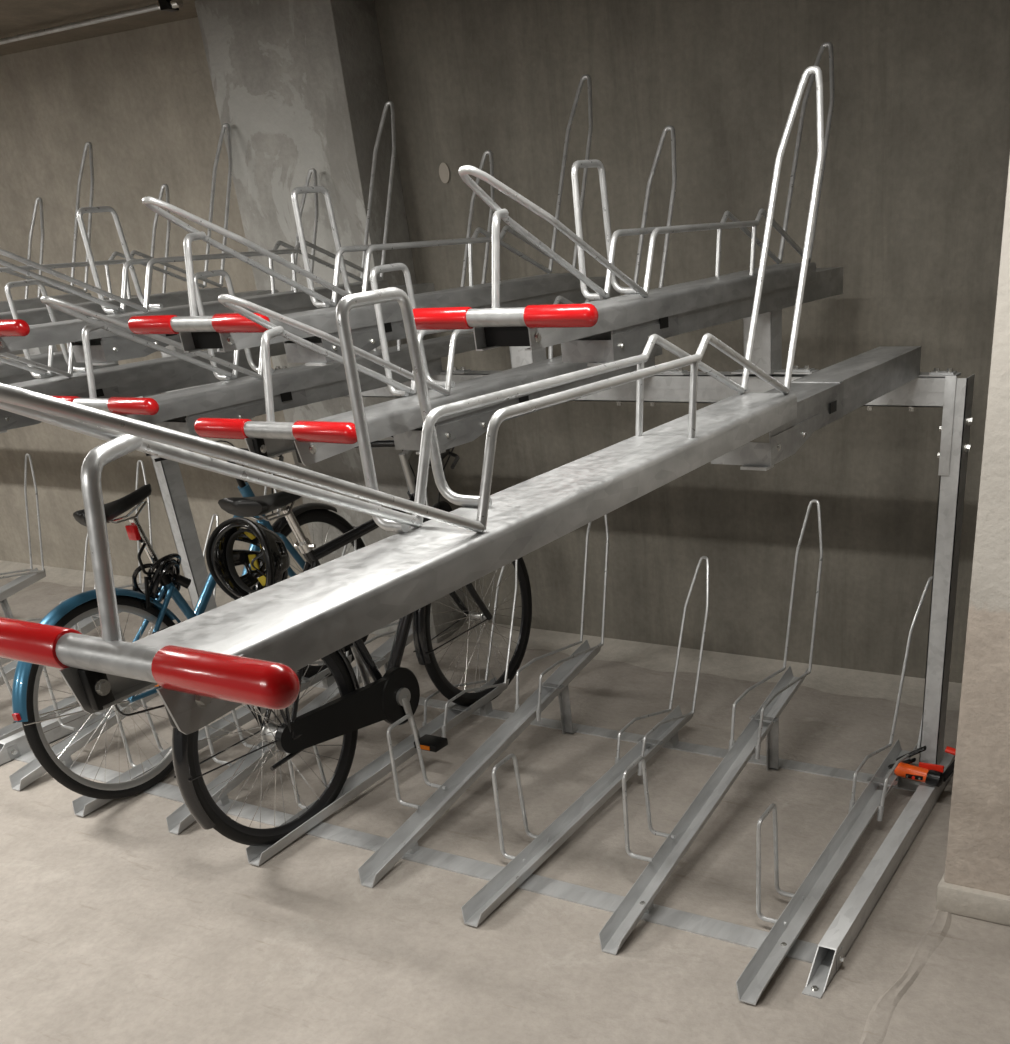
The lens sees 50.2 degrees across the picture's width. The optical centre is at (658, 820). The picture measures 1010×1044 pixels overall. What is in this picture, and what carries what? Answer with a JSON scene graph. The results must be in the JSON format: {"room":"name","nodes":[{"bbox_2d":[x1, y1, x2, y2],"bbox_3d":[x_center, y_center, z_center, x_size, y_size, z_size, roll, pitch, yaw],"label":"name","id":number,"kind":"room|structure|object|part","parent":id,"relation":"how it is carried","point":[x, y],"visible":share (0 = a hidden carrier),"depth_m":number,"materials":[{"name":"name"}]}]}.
{"room":"parking garage","nodes":[
{"label":"parking garage","id":0,"kind":"room"},
{"bbox_2d":[0,0,197,55],"bbox_3d":[-3.188,-1.469,1.101,12.500,0.200,8.440,12,33,25],"label":"ceiling","id":1,"kind":"structure","parent":0,"point":[17,17],"depth_m":4.16,"materials":[{"name":"concrete"}]},
{"bbox_2d":[0,0,182,44],"bbox_3d":[-3.345,-3.325,4.660,3.702,0.043,0.051,13,33,27],"label":"conduit","id":2,"kind":"object","parent":1,"relation":"attached to","point":[163,5],"visible":1,"depth_m":4.03,"materials":[{"name":"metal"}]},
{"bbox_2d":[0,0,1009,682],"bbox_3d":[-1.259,-2.160,4.805,12.500,2.455,0.402,12,33,25],"label":"wall","id":3,"kind":"structure","parent":0,"point":[913,197],"depth_m":3.93,"materials":[{"name":"concrete"}]},
{"bbox_2d":[195,0,466,642],"bbox_3d":[-1.327,-1.997,4.524,0.660,2.455,0.240,12,33,25],"label":"column","id":4,"kind":"structure","parent":3,"relation":"attached to","point":[299,86],"depth_m":4.06,"materials":[{"name":"concrete"}]},
{"bbox_2d":[439,163,449,182],"bbox_3d":[-0.823,-2.486,4.075,0.048,0.068,0.004,12,33,25],"label":"plug","id":5,"kind":"object","parent":3,"relation":"attached to","point":[444,172],"visible":1,"depth_m":4.07,"materials":[{"name":"beige plastic"}]},
{"bbox_2d":[0,560,961,709],"bbox_3d":[-1.331,-0.971,5.170,12.500,0.035,0.205,12,33,25],"label":"baseboard","id":6,"kind":"structure","parent":3,"relation":"attached to","point":[661,658],"depth_m":4.49,"materials":[{"name":"grey concrete"}]},
{"bbox_2d":[0,576,1009,1043],"bbox_3d":[-3.040,0.838,2.406,12.500,0.200,8.440,12,33,25],"label":"floor","id":7,"kind":"structure","parent":0,"point":[117,927],"depth_m":3.03,"materials":[{"name":"concrete"}]},
{"bbox_2d":[0,453,45,618],"bbox_3d":[-3.441,-1.109,4.858,0.159,0.820,1.490,12,33,25],"label":"bike rack","id":8,"kind":"object","parent":7,"relation":"on","point":[27,579],"visible":0.98,"depth_m":5.27,"materials":[{"name":"metal"}]},
{"bbox_3d":[-3.222,-1.016,5.291,0.036,0.201,0.055,12,33,25],"label":"support leg","id":9,"kind":"part","parent":8,"relation":"part of","materials":[{"name":"silver metal"}]},
{"bbox_2d":[0,532,94,664],"bbox_3d":[-3.085,-0.930,4.720,0.159,0.597,1.535,12,33,25],"label":"bike rack","id":10,"kind":"object","parent":7,"relation":"on","point":[2,660],"visible":0.14,"depth_m":5.18,"materials":[{"name":"metal"}]},
{"bbox_2d":[0,460,153,685],"bbox_3d":[-2.719,-0.959,4.510,0.159,0.820,1.490,12,33,25],"label":"bike rack","id":11,"kind":"object","parent":7,"relation":"on","point":[86,625],"visible":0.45,"depth_m":4.81,"materials":[{"name":"metal"}]},
{"bbox_2d":[0,393,216,765],"bbox_3d":[-2.277,-1.012,4.130,0.100,1.238,1.280,11,33,25],"label":"upright","id":12,"kind":"object","parent":7,"relation":"on","point":[168,473],"visible":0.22,"depth_m":4.46,"materials":[{"name":"silver metal"}]},
{"bbox_3d":[-2.042,-1.292,4.529,0.055,1.160,0.080,12,33,25],"label":"post","id":13,"kind":"part","parent":12,"relation":"part of","materials":[{"name":"silver metal"}]},
{"bbox_2d":[0,514,218,739],"bbox_3d":[-2.363,-0.780,4.372,0.159,0.597,1.535,12,33,25],"label":"bike rack","id":14,"kind":"object","parent":7,"relation":"on","point":[17,727],"visible":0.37,"depth_m":4.27,"materials":[{"name":"metal"}]},
{"bbox_2d":[9,472,279,790],"bbox_3d":[-1.998,-0.808,4.162,0.159,0.820,1.490,12,33,25],"label":"bike rack","id":15,"kind":"object","parent":7,"relation":"on","point":[33,770],"visible":0.17,"depth_m":3.95,"materials":[{"name":"metal"}]},
{"bbox_2d":[72,526,356,816],"bbox_3d":[-1.641,-0.629,4.024,0.159,0.597,1.535,12,33,25],"label":"bike rack","id":16,"kind":"object","parent":7,"relation":"on","point":[83,805],"visible":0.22,"depth_m":3.92,"materials":[{"name":"metal"}]},
{"bbox_2d":[12,440,368,798],"bbox_3d":[-1.617,-0.795,3.869,0.609,1.029,1.735,10,32,23],"label":"bicycle","id":17,"kind":"object","parent":16,"relation":"on","point":[25,688],"visible":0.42,"depth_m":3.54,"materials":[{"name":"blue metal"}]},
{"bbox_2d":[125,524,140,540],"bbox_3d":[-1.741,-0.953,3.513,0.040,0.050,0.020,10,32,23],"label":"light","id":18,"kind":"object","parent":17,"relation":"attached to","point":[133,530],"depth_m":3.51,"materials":[{"name":"red plastic"}]},
{"bbox_3d":[-1.664,-0.484,3.763,0.008,0.188,0.617,10,32,23],"label":"chain","id":19,"kind":"part","parent":17,"relation":"part of","materials":[{"name":"black paint"}]},
{"bbox_3d":[-1.720,-0.911,3.579,0.026,0.236,0.083,10,32,23],"label":"seat post","id":20,"kind":"part","parent":17,"relation":"part of","materials":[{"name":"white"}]},
{"bbox_2d":[132,543,190,605],"bbox_3d":[-1.713,-0.849,3.626,0.112,0.224,0.192,20,37,36],"label":"lock","id":21,"kind":"object","parent":17,"relation":"attached to","point":[168,564],"visible":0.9,"depth_m":3.59,"materials":[{"name":"black paint"}]},
{"bbox_3d":[-1.773,-1.349,3.902,0.161,0.042,0.044,-7,30,-6],"label":"brake lever","id":22,"kind":"part","parent":17,"relation":"part of","materials":[{"name":"black plastic"}]},
{"bbox_3d":[-1.653,-0.814,3.776,0.132,0.604,0.858,10,32,23],"label":"frame","id":23,"kind":"part","parent":17,"relation":"part of","materials":[{"name":"blue paint"}]},
{"bbox_3d":[-1.536,-1.277,3.857,0.028,0.140,0.062,10,32,23],"label":"stem","id":24,"kind":"part","parent":17,"relation":"part of","materials":[{"name":"black plastic"}]},
{"bbox_2d":[206,517,289,599],"bbox_3d":[-1.345,-0.874,3.548,0.278,0.290,0.206,10,32,23],"label":"helmet","id":25,"kind":"object","parent":17,"relation":"hanging from","point":[222,559],"visible":0.91,"depth_m":3.53,"materials":[{"name":"black plastic"}]},
{"bbox_2d":[166,489,428,834],"bbox_3d":[-1.276,-0.658,3.814,0.159,0.820,1.490,12,33,25],"label":"bike rack","id":26,"kind":"object","parent":7,"relation":"on","point":[181,818],"visible":0.27,"depth_m":3.68,"materials":[{"name":"metal"}]},
{"bbox_3d":[-1.104,-0.629,4.121,0.092,0.003,0.028,12,33,25],"label":"cross plate","id":27,"kind":"part","parent":26,"relation":"part of","materials":[{"name":"silver metal"}]},
{"bbox_2d":[246,559,517,865],"bbox_3d":[-0.919,-0.479,3.676,0.159,0.597,1.535,12,33,25],"label":"bike rack","id":28,"kind":"object","parent":7,"relation":"on","point":[377,769],"visible":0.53,"depth_m":3.71,"materials":[{"name":"metal"}]},
{"bbox_2d":[152,436,531,845],"bbox_3d":[-0.932,-0.657,3.509,0.606,1.060,1.748,12,33,25],"label":"bicycle","id":29,"kind":"object","parent":28,"relation":"on","point":[392,696],"visible":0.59,"depth_m":3.39,"materials":[{"name":"black metal"}]},
{"bbox_3d":[-1.073,-0.867,3.127,0.026,0.124,0.066,12,33,25],"label":"seat post","id":30,"kind":"part","parent":29,"relation":"part of","materials":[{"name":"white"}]},
{"bbox_3d":[-0.971,-0.663,3.427,0.134,0.639,0.882,12,33,25],"label":"frame","id":31,"kind":"part","parent":29,"relation":"part of","materials":[{"name":"black paint"}]},
{"bbox_3d":[-0.824,-1.167,3.514,0.028,0.164,0.077,12,33,25],"label":"stem","id":32,"kind":"part","parent":29,"relation":"part of","materials":[{"name":"grey metal"}]},
{"bbox_3d":[-0.641,-1.129,3.309,0.045,0.037,0.158,-12,30,-14],"label":"brake lever","id":33,"kind":"part","parent":29,"relation":"part of","materials":[{"name":"black metal"}]},
{"bbox_3d":[-0.749,-0.421,3.992,0.092,0.003,0.028,12,33,25],"label":"cross plate","id":34,"kind":"part","parent":28,"relation":"part of","materials":[{"name":"silver metal"}]},
{"bbox_2d":[14,751,817,963],"bbox_3d":[-1.931,-0.145,3.811,5.300,0.005,0.076,12,33,25],"label":"floor strip","id":35,"kind":"object","parent":7,"relation":"on","point":[804,951],"visible":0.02,"depth_m":3.10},
{"bbox_2d":[358,514,608,887],"bbox_3d":[-0.554,-0.508,3.466,0.159,0.820,1.490,12,33,25],"label":"bike rack","id":36,"kind":"object","parent":7,"relation":"on","point":[405,839],"visible":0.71,"depth_m":3.50,"materials":[{"name":"metal"}]},
{"bbox_3d":[-0.382,-0.478,3.773,0.092,0.003,0.028,12,33,25],"label":"cross plate","id":37,"kind":"part","parent":36,"relation":"part of","materials":[{"name":"silver metal"}]},
{"bbox_3d":[-0.334,-0.415,3.899,0.036,0.201,0.055,12,33,25],"label":"support leg","id":38,"kind":"part","parent":36,"relation":"part of","materials":[{"name":"silver metal"}]},
{"bbox_2d":[461,556,708,926],"bbox_3d":[-0.197,-0.329,3.328,0.159,0.597,1.535,12,33,25],"label":"bike rack","id":39,"kind":"object","parent":7,"relation":"on","point":[488,898],"visible":0.99,"depth_m":3.27,"materials":[{"name":"metal"}]},
{"bbox_3d":[-0.027,-0.271,3.644,0.092,0.003,0.028,12,33,25],"label":"cross plate","id":40,"kind":"part","parent":39,"relation":"part of","materials":[{"name":"silver metal"}]},
{"bbox_2d":[312,680,920,791],"bbox_3d":[-1.484,-0.591,4.548,5.300,0.005,0.060,12,33,25],"label":"floor strip","id":41,"kind":"object","parent":7,"relation":"on","point":[862,777],"visible":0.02,"depth_m":3.76,"materials":[{"name":"metal"}]},
{"bbox_2d":[599,499,822,954],"bbox_3d":[0.168,-0.357,3.118,0.159,0.820,1.490,12,33,25],"label":"bike rack","id":42,"kind":"object","parent":7,"relation":"on","point":[638,901],"visible":1,"depth_m":3.15,"materials":[{"name":"metal"}]},
{"bbox_3d":[0.340,-0.328,3.425,0.092,0.003,0.028,12,33,25],"label":"cross plate","id":43,"kind":"part","parent":42,"relation":"part of","materials":[{"name":"silver metal"}]},
{"bbox_3d":[0.388,-0.265,3.551,0.036,0.201,0.055,12,33,25],"label":"support leg","id":44,"kind":"part","parent":42,"relation":"part of","materials":[{"name":"silver metal"}]},
{"bbox_2d":[736,576,932,1004],"bbox_3d":[0.525,-0.178,2.980,0.159,0.597,1.535,12,33,25],"label":"bike rack","id":45,"kind":"object","parent":7,"relation":"on","point":[751,984],"visible":0.79,"depth_m":2.88,"materials":[{"name":"metal"}]},
{"bbox_3d":[0.695,-0.120,3.296,0.092,0.003,0.028,12,33,25],"label":"cross plate","id":46,"kind":"part","parent":45,"relation":"part of","materials":[{"name":"silver metal"}]},
{"bbox_2d":[802,374,974,998],"bbox_3d":[0.610,-0.411,2.738,0.100,1.238,1.280,11,33,25],"label":"upright","id":47,"kind":"object","parent":7,"relation":"on","point":[832,950],"visible":0.98,"depth_m":3.00,"materials":[{"name":"silver metal"}]},
{"bbox_2d":[162,371,944,410],"bbox_3d":[-2.596,-1.876,4.538,7.665,0.092,0.081,12,33,25],"label":"cross beam","id":48,"kind":"structure","parent":47,"relation":"attached to","point":[921,391],"depth_m":3.18,"materials":[{"name":"silver metal"}]},
{"bbox_2d":[0,361,118,384],"bbox_3d":[-2.439,-1.597,3.888,0.250,0.104,1.140,12,33,25],"label":"rail","id":49,"kind":"object","parent":48,"relation":"attached to","point":[22,377],"visible":0.02,"depth_m":3.97,"materials":[{"name":"silver metal"}]},
{"bbox_2d":[0,184,170,377],"bbox_3d":[-2.438,-1.930,3.830,0.427,0.605,1.840,12,34,25],"label":"bike rack","id":50,"kind":"object","parent":49,"relation":"on","point":[6,370],"visible":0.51,"depth_m":4.08,"materials":[{"name":"silver metal"}]},
{"bbox_2d":[28,295,136,355],"bbox_3d":[-2.665,-1.903,4.242,0.250,0.244,1.510,12,33,25],"label":"rail","id":51,"kind":"object","parent":48,"relation":"on","point":[39,350],"visible":0.06,"depth_m":4.42,"materials":[{"name":"silver metal"}]},
{"bbox_3d":[-2.588,-1.979,4.446,0.085,0.164,0.080,12,33,25],"label":"riser post","id":52,"kind":"part","parent":51,"relation":"part of","materials":[{"name":"grey metal"}]},
{"bbox_2d":[0,142,93,311],"bbox_3d":[-2.803,-2.166,3.925,0.427,0.598,1.840,12,34,25],"label":"bike rack","id":53,"kind":"object","parent":51,"relation":"on","point":[30,303],"visible":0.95,"depth_m":4.47,"materials":[{"name":"silver metal"}]},
{"bbox_2d":[0,359,286,432],"bbox_3d":[-1.717,-1.447,3.540,0.250,0.104,1.140,12,33,25],"label":"rail","id":54,"kind":"object","parent":48,"relation":"on","point":[8,420],"visible":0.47,"depth_m":3.53,"materials":[{"name":"silver metal"}]},
{"bbox_3d":[-1.904,-1.311,3.294,0.123,0.074,0.430,12,33,25],"label":"rail","id":55,"kind":"part","parent":54,"relation":"part of","materials":[{"name":"silver metal"}]},
{"bbox_2d":[0,168,318,395],"bbox_3d":[-1.716,-1.780,3.482,0.427,0.605,1.840,12,34,25],"label":"bike rack","id":56,"kind":"object","parent":54,"relation":"on","point":[66,383],"visible":0.57,"depth_m":3.40,"materials":[{"name":"silver metal"}]},
{"bbox_3d":[-1.660,-1.554,3.694,0.116,0.076,0.665,12,33,25],"label":"rail","id":57,"kind":"part","parent":54,"relation":"part of","materials":[{"name":"silver metal"}]},
{"bbox_2d":[161,290,277,357],"bbox_3d":[-1.943,-1.752,3.894,0.250,0.244,1.510,12,33,25],"label":"rail","id":58,"kind":"object","parent":48,"relation":"on","point":[256,292],"visible":0.02,"depth_m":4.26,"materials":[{"name":"silver metal"}]},
{"bbox_2d":[0,123,231,324],"bbox_3d":[-2.081,-2.016,3.576,0.427,0.598,1.840,12,34,25],"label":"bike rack","id":59,"kind":"object","parent":58,"relation":"on","point":[34,316],"visible":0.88,"depth_m":3.94,"materials":[{"name":"silver metal"}]},
{"bbox_3d":[-1.866,-1.829,4.098,0.085,0.164,0.080,12,33,25],"label":"riser post","id":60,"kind":"part","parent":58,"relation":"part of","materials":[{"name":"grey metal"}]},
{"bbox_3d":[-1.907,-1.903,3.986,0.116,0.076,1.200,12,33,25],"label":"rail","id":61,"kind":"part","parent":58,"relation":"part of","materials":[{"name":"grey metal"}]},
{"bbox_2d":[71,283,434,364],"bbox_3d":[-1.221,-1.602,3.546,0.250,0.244,1.510,12,33,25],"label":"rail","id":62,"kind":"object","parent":48,"relation":"on","point":[106,350],"visible":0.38,"depth_m":3.01,"materials":[{"name":"silver metal"}]},
{"bbox_3d":[-1.564,-1.283,2.979,0.055,0.005,0.040,12,33,25],"label":"stop plate","id":63,"kind":"part","parent":62,"relation":"part of","materials":[{"name":"grey metal"}]},
{"bbox_3d":[-1.525,-1.415,3.080,0.123,0.074,0.310,12,33,25],"label":"rail","id":64,"kind":"part","parent":62,"relation":"part of","materials":[{"name":"grey metal"}]},
{"bbox_2d":[0,101,395,352],"bbox_3d":[-1.359,-1.866,3.228,0.427,0.598,1.840,12,34,25],"label":"bike rack","id":65,"kind":"object","parent":62,"relation":"on","point":[15,334],"visible":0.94,"depth_m":3.07,"materials":[{"name":"silver metal"}]},
{"bbox_3d":[-1.185,-1.753,3.638,0.116,0.076,1.200,12,33,25],"label":"rail","id":66,"kind":"part","parent":62,"relation":"part of","materials":[{"name":"grey metal"}]},
{"bbox_2d":[154,358,474,437],"bbox_3d":[-0.995,-1.296,3.192,0.250,0.104,1.140,12,33,25],"label":"rail","id":67,"kind":"object","parent":48,"relation":"on","point":[283,401],"visible":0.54,"depth_m":3.06,"materials":[{"name":"silver metal"}]},
{"bbox_3d":[-1.182,-1.161,2.946,0.123,0.074,0.430,12,33,25],"label":"rail","id":68,"kind":"part","parent":67,"relation":"part of","materials":[{"name":"silver metal"}]},
{"bbox_2d":[40,150,494,424],"bbox_3d":[-0.994,-1.629,3.134,0.427,0.605,1.840,12,34,25],"label":"bike rack","id":69,"kind":"object","parent":67,"relation":"on","point":[154,409],"visible":0.62,"depth_m":2.88,"materials":[{"name":"silver metal"}]},
{"bbox_3d":[-0.938,-1.403,3.346,0.116,0.076,0.665,12,33,25],"label":"rail","id":70,"kind":"part","parent":67,"relation":"part of","materials":[{"name":"silver metal"}]},
{"bbox_3d":[-0.745,-1.528,3.611,0.250,0.010,0.060,12,33,25],"label":"mounting plate","id":71,"kind":"part","parent":67,"relation":"part of","materials":[{"name":"silver metal"}]},
{"bbox_2d":[284,276,620,367],"bbox_3d":[-0.499,-1.452,3.199,0.250,0.244,1.510,12,33,25],"label":"rail","id":72,"kind":"object","parent":48,"relation":"on","point":[367,339],"visible":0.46,"depth_m":2.80,"materials":[{"name":"silver metal"}]},
{"bbox_3d":[-0.842,-1.133,2.631,0.055,0.005,0.040,12,33,25],"label":"stop plate","id":73,"kind":"part","parent":72,"relation":"part of","materials":[{"name":"silver metal"}]},
{"bbox_3d":[-0.803,-1.264,2.732,0.123,0.074,0.310,12,33,25],"label":"rail","id":74,"kind":"part","parent":72,"relation":"part of","materials":[{"name":"grey metal"}]},
{"bbox_2d":[128,74,592,352],"bbox_3d":[-0.637,-1.715,2.881,0.427,0.598,1.840,12,34,25],"label":"bike rack","id":75,"kind":"object","parent":72,"relation":"on","point":[228,332],"visible":0.91,"depth_m":2.66,"materials":[{"name":"silver metal"}]},
{"bbox_3d":[-1.006,-1.083,2.390,0.122,0.038,0.004,12,34,25],"label":"plate","id":76,"kind":"part","parent":75,"relation":"part of","materials":[{"name":"black plastic"}]},
{"bbox_3d":[-0.422,-1.528,3.402,0.085,0.164,0.080,12,33,25],"label":"riser post","id":77,"kind":"part","parent":72,"relation":"part of","materials":[{"name":"grey metal"}]},
{"bbox_3d":[-0.464,-1.602,3.290,0.116,0.076,1.200,12,33,25],"label":"rail","id":78,"kind":"part","parent":72,"relation":"part of","materials":[{"name":"grey metal"}]},
{"bbox_2d":[393,357,689,453],"bbox_3d":[-0.273,-1.146,2.844,0.250,0.104,1.140,12,33,25],"label":"rail","id":79,"kind":"object","parent":48,"relation":"on","point":[465,428],"visible":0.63,"depth_m":2.52,"materials":[{"name":"silver metal"}]},
{"bbox_2d":[194,125,676,465],"bbox_3d":[-0.371,-1.379,2.622,0.427,0.605,1.840,12,34,25],"label":"bike rack","id":80,"kind":"object","parent":79,"relation":"on","point":[318,440],"visible":0.81,"depth_m":2.27,"materials":[{"name":"silver metal"}]},
{"bbox_3d":[-0.460,-1.010,2.598,0.123,0.074,0.430,12,33,25],"label":"rail","id":81,"kind":"part","parent":79,"relation":"part of","materials":[{"name":"silver metal"}]},
{"bbox_3d":[-0.216,-1.253,2.998,0.116,0.076,0.665,12,33,25],"label":"rail","id":82,"kind":"part","parent":79,"relation":"part of","materials":[{"name":"silver metal"}]},
{"bbox_3d":[-0.023,-1.377,3.263,0.250,0.010,0.060,12,33,25],"label":"mounting plate","id":83,"kind":"part","parent":79,"relation":"part of","materials":[{"name":"silver metal"}]},
{"bbox_2d":[561,267,843,373],"bbox_3d":[0.223,-1.301,2.851,0.250,0.244,1.510,12,33,25],"label":"rail","id":84,"kind":"object","parent":48,"relation":"on","point":[630,341],"visible":0.7,"depth_m":2.75,"materials":[{"name":"silver metal"}]},
{"bbox_3d":[-0.120,-0.983,2.283,0.055,0.005,0.040,12,33,25],"label":"stop plate","id":85,"kind":"part","parent":84,"relation":"part of","materials":[{"name":"silver metal"}]},
{"bbox_2d":[413,42,834,350],"bbox_3d":[0.085,-1.565,2.533,0.427,0.598,1.840,12,34,25],"label":"bike rack","id":86,"kind":"object","parent":84,"relation":"on","point":[536,327],"visible":0.97,"depth_m":2.31,"materials":[{"name":"silver metal"}]},
{"bbox_3d":[-0.284,-0.933,2.042,0.122,0.038,0.004,12,34,25],"label":"plate","id":87,"kind":"part","parent":86,"relation":"part of","materials":[{"name":"black plastic"}]},
{"bbox_3d":[-0.081,-1.114,2.384,0.123,0.074,0.310,12,33,25],"label":"rail","id":88,"kind":"part","parent":84,"relation":"part of","materials":[{"name":"grey metal"}]},
{"bbox_3d":[0.258,-1.452,2.942,0.116,0.076,1.200,12,33,25],"label":"rail","id":89,"kind":"part","parent":84,"relation":"part of","materials":[{"name":"grey metal"}]},
{"bbox_3d":[0.300,-1.378,3.054,0.085,0.164,0.080,12,33,25],"label":"riser post","id":90,"kind":"part","parent":84,"relation":"part of","materials":[{"name":"grey metal"}]},
{"bbox_3d":[0.338,-1.308,3.087,0.250,0.010,0.060,12,33,25],"label":"mounting plate","id":91,"kind":"part","parent":84,"relation":"part of","materials":[{"name":"silver metal"}]},
{"bbox_2d":[711,346,960,470],"bbox_3d":[0.449,-0.996,2.496,0.250,0.104,1.140,12,33,25],"label":"rail","id":92,"kind":"object","parent":48,"relation":"attached to","point":[824,396],"visible":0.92,"depth_m":2.38,"materials":[{"name":"silver metal"}]},
{"bbox_2d":[0,66,823,734],"bbox_3d":[-0.106,-0.760,1.501,0.427,0.605,1.840,12,34,25],"label":"bike rack","id":93,"kind":"object","parent":92,"relation":"on","point":[250,649],"visible":1,"depth_m":1.21,"materials":[{"name":"silver metal"}]},
{"bbox_3d":[0.195,-0.701,2.104,0.055,0.005,0.040,12,33,25],"label":"stop plate","id":94,"kind":"part","parent":92,"relation":"part of","materials":[{"name":"silver metal"}]},
{"bbox_3d":[0.262,-0.860,2.250,0.123,0.074,0.430,12,33,25],"label":"rail","id":95,"kind":"part","parent":92,"relation":"part of","materials":[{"name":"silver metal"}]},
{"bbox_3d":[0.506,-1.103,2.650,0.116,0.076,0.665,12,33,25],"label":"rail","id":96,"kind":"part","parent":92,"relation":"part of","materials":[{"name":"silver metal"}]},
{"bbox_3d":[0.699,-1.227,2.915,0.250,0.010,0.060,12,33,25],"label":"mounting plate","id":97,"kind":"part","parent":92,"relation":"part of","materials":[{"name":"silver metal"}]},
{"bbox_3d":[-3.161,-1.748,4.236,0.250,0.104,1.140,12,33,25],"label":"rail","id":98,"kind":"object","parent":48,"relation":"on","visible":0},
{"bbox_2d":[0,197,43,356],"bbox_3d":[-3.159,-2.080,4.178,0.427,0.605,1.840,12,34,25],"label":"bike rack","id":99,"kind":"object","parent":98,"relation":"on","point":[39,200],"visible":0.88,"depth_m":4.73,"materials":[{"name":"silver metal"}]},
{"bbox_2d":[888,746,955,786],"bbox_3d":[0.830,-0.179,3.301,0.230,0.108,0.132,12,33,25],"label":"lock","id":100,"kind":"object","parent":47,"relation":"attached to","point":[931,774],"visible":0.91,"depth_m":3.28,"materials":[{"name":"orange plastic"}]},
{"bbox_3d":[0.789,-0.133,3.276,0.054,0.013,0.006,12,33,25],"label":"button panel","id":101,"kind":"part","parent":100,"relation":"part of","materials":[{"name":"black plastic"}]},
{"bbox_3d":[0.845,-0.690,3.138,0.055,1.160,0.080,12,33,25],"label":"post","id":102,"kind":"part","parent":47,"relation":"part of","materials":[{"name":"silver metal"}]},
{"bbox_3d":[0.786,-1.071,2.888,0.030,0.258,0.004,12,33,25],"label":"joint plate","id":103,"kind":"part","parent":47,"relation":"part of","materials":[{"name":"silver metal"}]},
{"bbox_2d":[859,910,951,1043],"bbox_3d":[0.292,0.671,2.111,0.076,0.008,1.902,13,33,27],"label":"trim","id":104,"kind":"structure","parent":7,"relation":"on","point":[879,1017],"depth_m":2.57,"materials":[{"name":"concrete"}]},
{"bbox_2d":[944,157,1009,895],"bbox_3d":[1.253,-0.907,2.222,0.986,2.375,0.575,12,33,25],"label":"wall column","id":105,"kind":"structure","parent":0,"point":[978,843],"depth_m":2.48,"materials":[{"name":"concrete"}]},
{"bbox_2d":[936,873,1009,925],"bbox_3d":[1.325,0.159,2.824,1.018,0.082,0.614,12,33,25],"label":"baseboard","id":106,"kind":"structure","parent":105,"relation":"attached to","point":[951,898],"depth_m":2.76,"materials":[{"name":"beige concrete"}]}
]}

